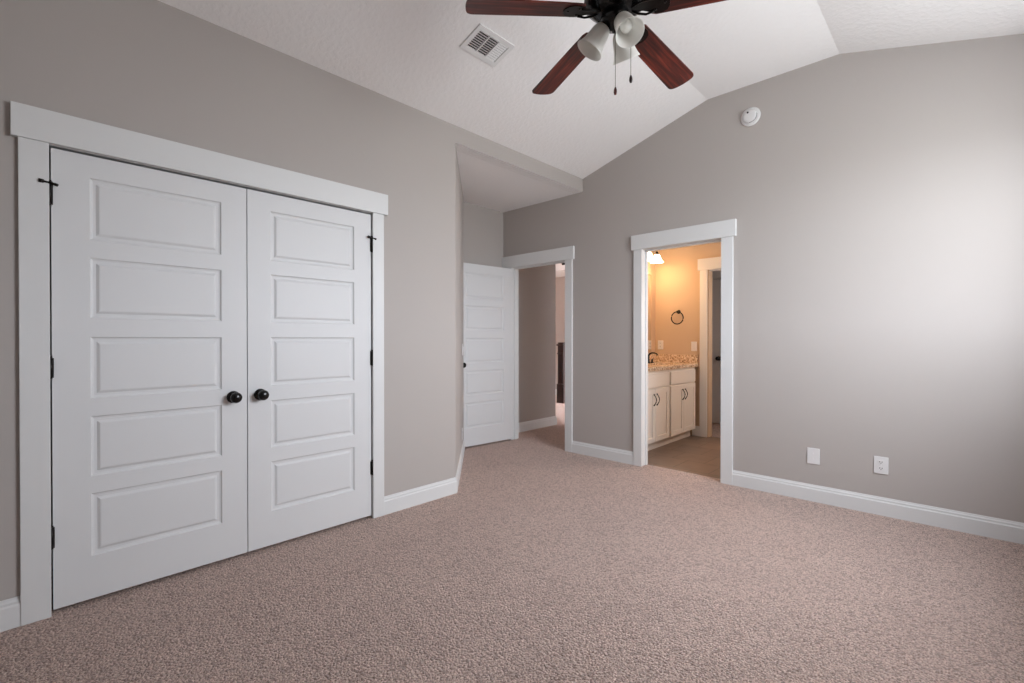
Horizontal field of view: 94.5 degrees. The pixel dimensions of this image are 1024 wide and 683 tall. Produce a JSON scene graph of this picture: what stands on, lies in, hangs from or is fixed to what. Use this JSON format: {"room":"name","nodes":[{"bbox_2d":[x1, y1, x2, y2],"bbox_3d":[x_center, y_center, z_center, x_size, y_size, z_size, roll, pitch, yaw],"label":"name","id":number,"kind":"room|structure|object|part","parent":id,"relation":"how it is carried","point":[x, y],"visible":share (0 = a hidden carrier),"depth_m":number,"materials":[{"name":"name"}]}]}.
{"room":"empty bedroom","nodes":[
{"label":"empty bedroom","id":0,"kind":"room"},
{"bbox_2d":[49,152,502,563],"bbox_3d":[-1.283,-0.184,3.844,1.168,2.746,4.399,0,0,44],"label":"wall","id":1,"kind":"structure","parent":0,"point":[482,226],"depth_m":5.46,"materials":[{"name":"paint"}]},
{"bbox_2d":[463,263,510,446],"bbox_3d":[-0.311,0.148,5.401,0.815,2.027,0.179,0,0,-41],"label":"door","id":2,"kind":"structure","parent":1,"relation":"in","point":[486,289],"depth_m":5.40,"materials":[{"name":"white paint"}]},
{"bbox_2d":[0,0,582,600],"bbox_3d":[-1.008,-0.273,3.203,0.115,2.931,4.949,0,0,44],"label":"wall","id":3,"kind":"structure","parent":0,"point":[155,68],"depth_m":2.68,"materials":[{"name":"paint"}]},
{"bbox_2d":[38,148,246,609],"bbox_3d":[-1.742,0.165,2.321,0.107,2.021,0.818,0,0,44],"label":"door","id":4,"kind":"structure","parent":3,"relation":"in","point":[148,360],"depth_m":2.30,"materials":[{"name":"white paint"}]},
{"bbox_3d":[-1.487,0.303,2.549,0.050,0.058,0.058,0,0,44],"label":"knob","id":5,"kind":"part","parent":4,"relation":"part of","materials":[{"name":"black metal"}]},
{"bbox_2d":[10,101,387,625],"bbox_3d":[-1.513,0.097,2.655,0.142,2.196,1.778,0,0,44],"label":"door frame","id":6,"kind":"structure","parent":3,"relation":"attached to","point":[37,130],"depth_m":2.04,"materials":[{"name":"white paint"}]},
{"bbox_3d":[-2.041,0.170,2.024,0.019,2.057,0.093,0,0,44],"label":"casing","id":7,"kind":"part","parent":6,"relation":"part of","materials":[{"name":"white paint"}]},
{"bbox_3d":[-1.471,-0.931,2.610,0.027,0.139,1.778,0,0,44],"label":"head casing","id":8,"kind":"part","parent":6,"relation":"part of","materials":[{"name":"white paint"}]},
{"bbox_3d":[-0.909,0.164,3.212,0.019,2.057,0.082,0,0,44],"label":"casing","id":9,"kind":"part","parent":6,"relation":"part of","materials":[{"name":"white paint"}]},
{"bbox_2d":[0,439,464,631],"bbox_3d":[-1.221,1.131,3.109,0.788,0.124,4.254,0,0,29],"label":"baseboard","id":10,"kind":"structure","parent":3,"relation":"attached to","point":[10,609],"depth_m":3.37,"materials":[{"name":"white paint"}]},
{"bbox_2d":[246,189,376,551],"bbox_3d":[-1.184,0.161,2.907,0.107,2.021,0.790,0,0,44],"label":"door","id":11,"kind":"structure","parent":3,"relation":"in","point":[310,354],"depth_m":2.87,"materials":[{"name":"white paint"}]},
{"bbox_3d":[-1.393,0.300,2.648,0.050,0.058,0.058,0,0,44],"label":"knob","id":12,"kind":"part","parent":11,"relation":"part of","materials":[{"name":"black metal"}]},
{"bbox_2d":[455,145,463,476],"bbox_3d":[-0.511,-0.188,4.426,0.050,2.746,1.435,0,0,-3],"label":"wall","id":13,"kind":"structure","parent":0,"point":[459,325],"depth_m":4.17,"materials":[{"name":"paint"}]},
{"bbox_2d":[0,395,1023,682],"bbox_3d":[-0.507,1.204,5.565,10.000,0.050,9.050,0,0,44],"label":"floor","id":14,"kind":"structure","parent":0,"point":[546,563],"depth_m":2.21,"materials":[{"name":"beige carpet"}]},
{"bbox_2d":[556,342,564,403],"bbox_3d":[0.960,0.587,8.957,0.176,1.145,0.176,0,0,44],"label":"newel post","id":15,"kind":"object","parent":14,"relation":"on","point":[561,345],"visible":0.73,"depth_m":8.89,"materials":[{"name":"brown wood"}]},
{"bbox_2d":[648,370,668,450],"bbox_3d":[1.341,0.748,5.254,0.607,0.865,0.702,0,0,44],"label":"vanity cabinet","id":16,"kind":"object","parent":14,"relation":"on","point":[658,381],"visible":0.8,"depth_m":5.14,"materials":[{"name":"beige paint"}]},
{"bbox_3d":[1.416,0.794,4.957,0.020,0.567,0.324,0,0,44],"label":"door","id":17,"kind":"part","parent":16,"relation":"part of","materials":[{"name":"beige paint"}]},
{"bbox_3d":[1.529,0.419,5.074,0.020,0.145,0.652,0,0,44],"label":"drawer","id":18,"kind":"part","parent":16,"relation":"part of","materials":[{"name":"beige paint"}]},
{"bbox_3d":[1.643,0.792,5.195,0.020,0.567,0.324,0,0,44],"label":"door","id":19,"kind":"part","parent":16,"relation":"part of","materials":[{"name":"beige paint"}]},
{"bbox_2d":[664,367,694,444],"bbox_3d":[1.834,0.745,5.771,0.607,0.865,0.718,0,0,44],"label":"vanity cabinet","id":20,"kind":"object","parent":14,"relation":"on","point":[681,385],"visible":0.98,"depth_m":5.56,"materials":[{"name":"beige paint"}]},
{"bbox_2d":[648,362,698,371],"bbox_3d":[1.594,0.293,5.539,0.579,0.040,1.499,0,0,44],"label":"countertop","id":21,"kind":"structure","parent":20,"relation":"on","point":[656,366],"depth_m":5.50,"materials":[{"name":"beige stone"}]},
{"bbox_2d":[648,352,657,362],"bbox_3d":[1.743,0.201,5.881,0.159,0.141,0.301,0,0,44],"label":"faucet","id":22,"kind":"object","parent":21,"relation":"on","point":[651,352],"visible":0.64,"depth_m":5.90,"materials":[{"name":"black metal"}]},
{"bbox_3d":[1.906,0.791,5.471,0.020,0.567,0.332,0,0,44],"label":"door","id":23,"kind":"part","parent":20,"relation":"part of","materials":[{"name":"beige paint"}]},
{"bbox_3d":[2.022,0.416,5.591,0.020,0.145,0.668,0,0,44],"label":"drawer","id":24,"kind":"part","parent":20,"relation":"part of","materials":[{"name":"beige paint"}]},
{"bbox_3d":[2.138,0.789,5.715,0.020,0.567,0.332,0,0,44],"label":"door","id":25,"kind":"part","parent":20,"relation":"part of","materials":[{"name":"beige paint"}]},
{"bbox_2d":[455,143,580,211],"bbox_3d":[-0.380,-1.587,4.702,1.282,0.050,1.899,0,0,44],"label":"ceiling","id":26,"kind":"structure","parent":0,"point":[488,184],"depth_m":4.74,"materials":[{"name":"white paint"}]},
{"bbox_2d":[519,264,555,422],"bbox_3d":[0.214,-0.155,6.332,0.115,2.660,1.038,0,0,44],"label":"wall","id":27,"kind":"structure","parent":0,"point":[537,285],"depth_m":6.38,"materials":[{"name":"paint"}]},
{"bbox_2d":[555,276,564,388],"bbox_3d":[1.149,-0.177,10.101,6.130,2.660,0.115,0,0,44],"label":"wall","id":28,"kind":"structure","parent":0,"point":[560,281],"depth_m":10.14,"materials":[{"name":"paint"}]},
{"bbox_2d":[556,270,564,276],"bbox_3d":[1.078,-1.444,10.020,6.130,0.125,0.090,0,0,44],"label":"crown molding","id":29,"kind":"structure","parent":28,"relation":"attached to","point":[561,273],"depth_m":10.05,"materials":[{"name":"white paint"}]},
{"bbox_2d":[556,263,564,270],"bbox_3d":[-0.174,-1.529,8.705,6.130,0.060,3.951,0,0,44],"label":"ceiling","id":30,"kind":"structure","parent":0,"point":[558,266],"depth_m":9.62,"materials":[{"name":"white paint"}]},
{"bbox_2d":[158,0,1023,178],"bbox_3d":[0.376,-1.894,1.944,3.652,0.454,5.079,0,0,44],"label":"ceiling","id":31,"kind":"structure","parent":0,"point":[407,52],"depth_m":3.12,"materials":[{"name":"white paint"}]},
{"bbox_2d":[460,23,514,66],"bbox_3d":[-0.155,-1.883,3.018,0.195,0.066,0.304,0,0,44],"label":"ceiling vent","id":32,"kind":"object","parent":31,"relation":"in","point":[483,43],"visible":1,"depth_m":3.01,"materials":[{"name":"white metal"}]},
{"bbox_2d":[465,0,725,94],"bbox_3d":[0.494,-1.578,2.137,1.315,0.968,1.263,0,0,44],"label":"ceiling fan","id":33,"kind":"object","parent":31,"relation":"hanging from","point":[632,38],"visible":1,"depth_m":2.08,"materials":[{"name":"brown wood"}]},
{"bbox_3d":[0.057,-1.440,2.042,0.514,0.006,0.142,-4,12,-9],"label":"blade","id":34,"kind":"part","parent":33,"relation":"part of","materials":[{"name":"brown wood"}]},
{"bbox_3d":[0.277,-1.431,2.466,0.142,0.006,0.514,-12,1,-27],"label":"blade","id":35,"kind":"part","parent":33,"relation":"part of","materials":[{"name":"brown wood"}]},
{"bbox_3d":[0.378,-1.354,2.117,0.126,0.120,0.126,30,6,-27],"label":"lamp shade","id":36,"kind":"part","parent":33,"relation":"part of","materials":[{"name":"white glass"}]},
{"bbox_3d":[0.459,-1.255,2.099,0.002,0.263,0.002,0,0,44],"label":"pull chain","id":37,"kind":"part","parent":33,"relation":"part of","materials":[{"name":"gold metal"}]},
{"bbox_3d":[0.486,-1.360,2.032,0.051,0.075,0.051,-14,-30,1],"label":"bulb","id":38,"kind":"part","parent":33,"relation":"part of","materials":[{"name":"white glass"}]},
{"bbox_3d":[0.510,-1.354,2.166,0.126,0.120,0.126,-3,32,36],"label":"lamp shade","id":39,"kind":"part","parent":33,"relation":"part of","materials":[{"name":"white glass"}]},
{"bbox_3d":[0.487,-1.353,2.028,0.126,0.120,0.126,-14,-30,1],"label":"lamp shade","id":40,"kind":"part","parent":33,"relation":"part of","materials":[{"name":"white glass"}]},
{"bbox_3d":[0.747,-1.425,2.388,0.514,0.006,0.142,8,-16,-44],"label":"blade","id":41,"kind":"part","parent":33,"relation":"part of","materials":[{"name":"brown wood"}]},
{"bbox_3d":[0.818,-1.428,1.917,0.514,0.006,0.142,6,-8,27],"label":"blade","id":42,"kind":"part","parent":33,"relation":"part of","materials":[{"name":"brown wood"}]},
{"bbox_2d":[648,251,654,353],"bbox_3d":[1.332,-0.192,5.766,0.115,2.740,1.761,0,0,44],"label":"wall","id":43,"kind":"structure","parent":0,"point":[651,267],"depth_m":6.22,"materials":[{"name":"beige paint"}]},
{"bbox_2d":[648,274,650,352],"bbox_3d":[1.359,-0.362,5.705,0.005,1.020,1.340,0,0,44],"label":"wall mirror","id":44,"kind":"object","parent":43,"relation":"attached to","point":[649,275],"visible":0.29,"depth_m":6.15,"materials":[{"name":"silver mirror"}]},
{"bbox_2d":[650,354,655,361],"bbox_3d":[1.385,0.221,5.724,0.020,0.102,1.478,0,0,44],"label":"backsplash","id":45,"kind":"structure","parent":43,"relation":"attached to","point":[652,356],"depth_m":6.20,"materials":[{"name":"beige stone"}]},
{"bbox_2d":[648,251,663,263],"bbox_3d":[1.634,-1.084,5.807,0.259,0.187,0.608,0,0,44],"label":"vanity light","id":46,"kind":"object","parent":43,"relation":"attached to","point":[656,259],"visible":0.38,"depth_m":5.88,"materials":[{"name":"white glass"}]},
{"bbox_3d":[1.667,-1.039,5.776,0.168,0.098,0.168,0,0,44],"label":"lamp shade","id":47,"kind":"part","parent":46,"relation":"part of","materials":[{"name":"white glass"}]},
{"bbox_3d":[1.819,-1.040,5.935,0.168,0.098,0.168,0,0,44],"label":"lamp shade","id":48,"kind":"part","parent":46,"relation":"part of","materials":[{"name":"white glass"}]},
{"bbox_2d":[655,242,720,436],"bbox_3d":[2.716,-0.191,5.584,2.370,2.740,0.115,0,0,44],"label":"wall","id":49,"kind":"structure","parent":0,"point":[677,279],"depth_m":5.99,"materials":[{"name":"beige paint"}]},
{"bbox_2d":[658,340,662,348],"bbox_3d":[1.955,0.045,6.225,0.074,0.118,0.008,0,0,44],"label":"power outlet","id":50,"kind":"object","parent":49,"relation":"attached to","point":[660,342],"visible":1,"depth_m":6.22,"materials":[{"name":"white plastic"}]},
{"bbox_2d":[656,354,697,362],"bbox_3d":[2.101,0.219,6.078,0.569,0.102,0.020,0,0,44],"label":"side splash","id":51,"kind":"object","parent":49,"relation":"attached to","point":[661,357],"visible":1,"depth_m":6.05,"materials":[{"name":"beige stone"}]},
{"bbox_2d":[671,310,683,324],"bbox_3d":[2.117,-0.310,6.038,0.169,0.189,0.053,0,0,44],"label":"towel ring","id":52,"kind":"object","parent":49,"relation":"attached to","point":[677,311],"visible":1,"depth_m":6.03,"materials":[{"name":"black metal"}]},
{"bbox_2d":[691,342,696,350],"bbox_3d":[2.276,0.061,5.917,0.074,0.118,0.012,0,0,44],"label":"light switch","id":53,"kind":"object","parent":49,"relation":"attached to","point":[693,344],"visible":1,"depth_m":5.91,"materials":[{"name":"white plastic"}]},
{"bbox_2d":[692,426,699,435],"bbox_3d":[2.296,1.115,5.902,0.094,0.124,0.015,0,0,44],"label":"baseboard","id":54,"kind":"structure","parent":49,"relation":"attached to","point":[695,432],"depth_m":5.89,"materials":[{"name":"white paint"}]},
{"bbox_2d":[698,257,720,436],"bbox_3d":[2.719,0.081,5.564,1.026,2.196,0.142,0,0,44],"label":"door frame","id":55,"kind":"structure","parent":49,"relation":"attached to","point":[712,264],"depth_m":5.82,"materials":[{"name":"white paint"}]},
{"bbox_3d":[2.361,0.149,5.832,0.088,2.057,0.019,0,0,44],"label":"casing","id":56,"kind":"part","parent":55,"relation":"part of","materials":[{"name":"white paint"}]},
{"bbox_3d":[2.679,-0.947,5.517,1.026,0.139,0.027,0,0,44],"label":"head casing","id":57,"kind":"part","parent":55,"relation":"part of","materials":[{"name":"white paint"}]},
{"bbox_2d":[503,34,1023,522],"bbox_3d":[1.648,-0.458,4.168,4.965,3.290,0.115,0,0,44],"label":"wall","id":58,"kind":"structure","parent":0,"point":[875,198],"depth_m":3.36,"materials":[{"name":"paint"}]},
{"bbox_2d":[502,246,574,451],"bbox_3d":[0.312,0.082,5.425,1.059,2.196,0.142,0,0,44],"label":"door frame","id":59,"kind":"structure","parent":58,"relation":"attached to","point":[564,255],"depth_m":5.28,"materials":[{"name":"white paint"}]},
{"bbox_3d":[-0.037,0.150,5.684,0.097,2.057,0.019,0,0,44],"label":"casing","id":60,"kind":"part","parent":59,"relation":"part of","materials":[{"name":"white paint"}]},
{"bbox_3d":[0.272,-0.947,5.378,1.059,0.139,0.027,0,0,44],"label":"head casing","id":61,"kind":"part","parent":59,"relation":"part of","materials":[{"name":"white paint"}]},
{"bbox_3d":[0.608,0.153,5.069,0.093,2.057,0.019,0,0,44],"label":"casing","id":62,"kind":"part","parent":59,"relation":"part of","materials":[{"name":"white paint"}]},
{"bbox_2d":[631,219,736,484],"bbox_3d":[1.534,0.088,4.261,0.954,2.196,0.142,0,0,44],"label":"door frame","id":63,"kind":"structure","parent":58,"relation":"attached to","point":[723,232],"depth_m":4.24,"materials":[{"name":"white paint"}]},
{"bbox_3d":[1.199,0.156,4.506,0.086,2.057,0.019,0,0,44],"label":"casing","id":64,"kind":"part","parent":63,"relation":"part of","materials":[{"name":"white paint"}]},
{"bbox_3d":[1.494,-0.940,4.214,0.954,0.139,0.027,0,0,44],"label":"head casing","id":65,"kind":"part","parent":63,"relation":"part of","materials":[{"name":"white paint"}]},
{"bbox_3d":[1.791,0.159,3.943,0.095,2.057,0.019,0,0,44],"label":"casing","id":66,"kind":"part","parent":63,"relation":"part of","materials":[{"name":"white paint"}]},
{"bbox_2d":[741,107,760,126],"bbox_3d":[1.913,-1.811,3.802,0.150,0.150,0.039,0,0,44],"label":"smoke detector","id":67,"kind":"object","parent":58,"relation":"attached to","point":[750,116],"visible":1,"depth_m":3.79,"materials":[{"name":"white plastic"}]},
{"bbox_2d":[572,441,1023,544],"bbox_3d":[1.986,1.127,3.765,3.708,0.124,0.015,0,0,44],"label":"baseboard","id":68,"kind":"structure","parent":58,"relation":"attached to","point":[991,527],"depth_m":3.29,"materials":[{"name":"white paint"}]},
{"bbox_2d":[807,447,819,464],"bbox_3d":[2.244,0.853,3.523,0.080,0.118,0.008,0,0,44],"label":"blank plate","id":69,"kind":"object","parent":58,"relation":"attached to","point":[813,454],"visible":1,"depth_m":3.52,"materials":[{"name":"white plastic"}]},
{"bbox_2d":[874,456,888,474],"bbox_3d":[2.533,0.850,3.247,0.080,0.118,0.008,0,0,44],"label":"power outlet","id":70,"kind":"object","parent":58,"relation":"attached to","point":[880,463],"visible":1,"depth_m":3.25,"materials":[{"name":"white plastic"}]},
{"bbox_3d":[2.992,-0.194,6.084,2.660,2.740,0.990,0,0,44],"label":"wall","id":71,"kind":"structure","parent":0,"visible":0},
{"bbox_2d":[712,279,720,423],"bbox_3d":[3.091,0.142,6.468,0.716,2.027,0.107,0,0,44],"label":"door","id":72,"kind":"structure","parent":71,"relation":"in","point":[716,284],"depth_m":6.68,"materials":[{"name":"white paint"}]},
{"bbox_2d":[712,270,720,279],"bbox_3d":[3.126,0.075,6.516,0.940,2.196,0.142,0,0,44],"label":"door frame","id":73,"kind":"structure","parent":71,"relation":"attached to","point":[716,275],"depth_m":6.65,"materials":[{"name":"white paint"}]},
{"bbox_3d":[-1.295,-0.167,8.406,4.930,2.660,0.115,0,0,44],"label":"wall","id":74,"kind":"structure","parent":0,"visible":0},
{"bbox_2d":[519,416,556,432],"bbox_3d":[-1.561,1.103,8.039,5.060,0.124,1.053,0,0,44],"label":"baseboard","id":75,"kind":"structure","parent":74,"relation":"attached to","point":[549,421],"depth_m":6.37,"materials":[{"name":"white paint"}]}
]}

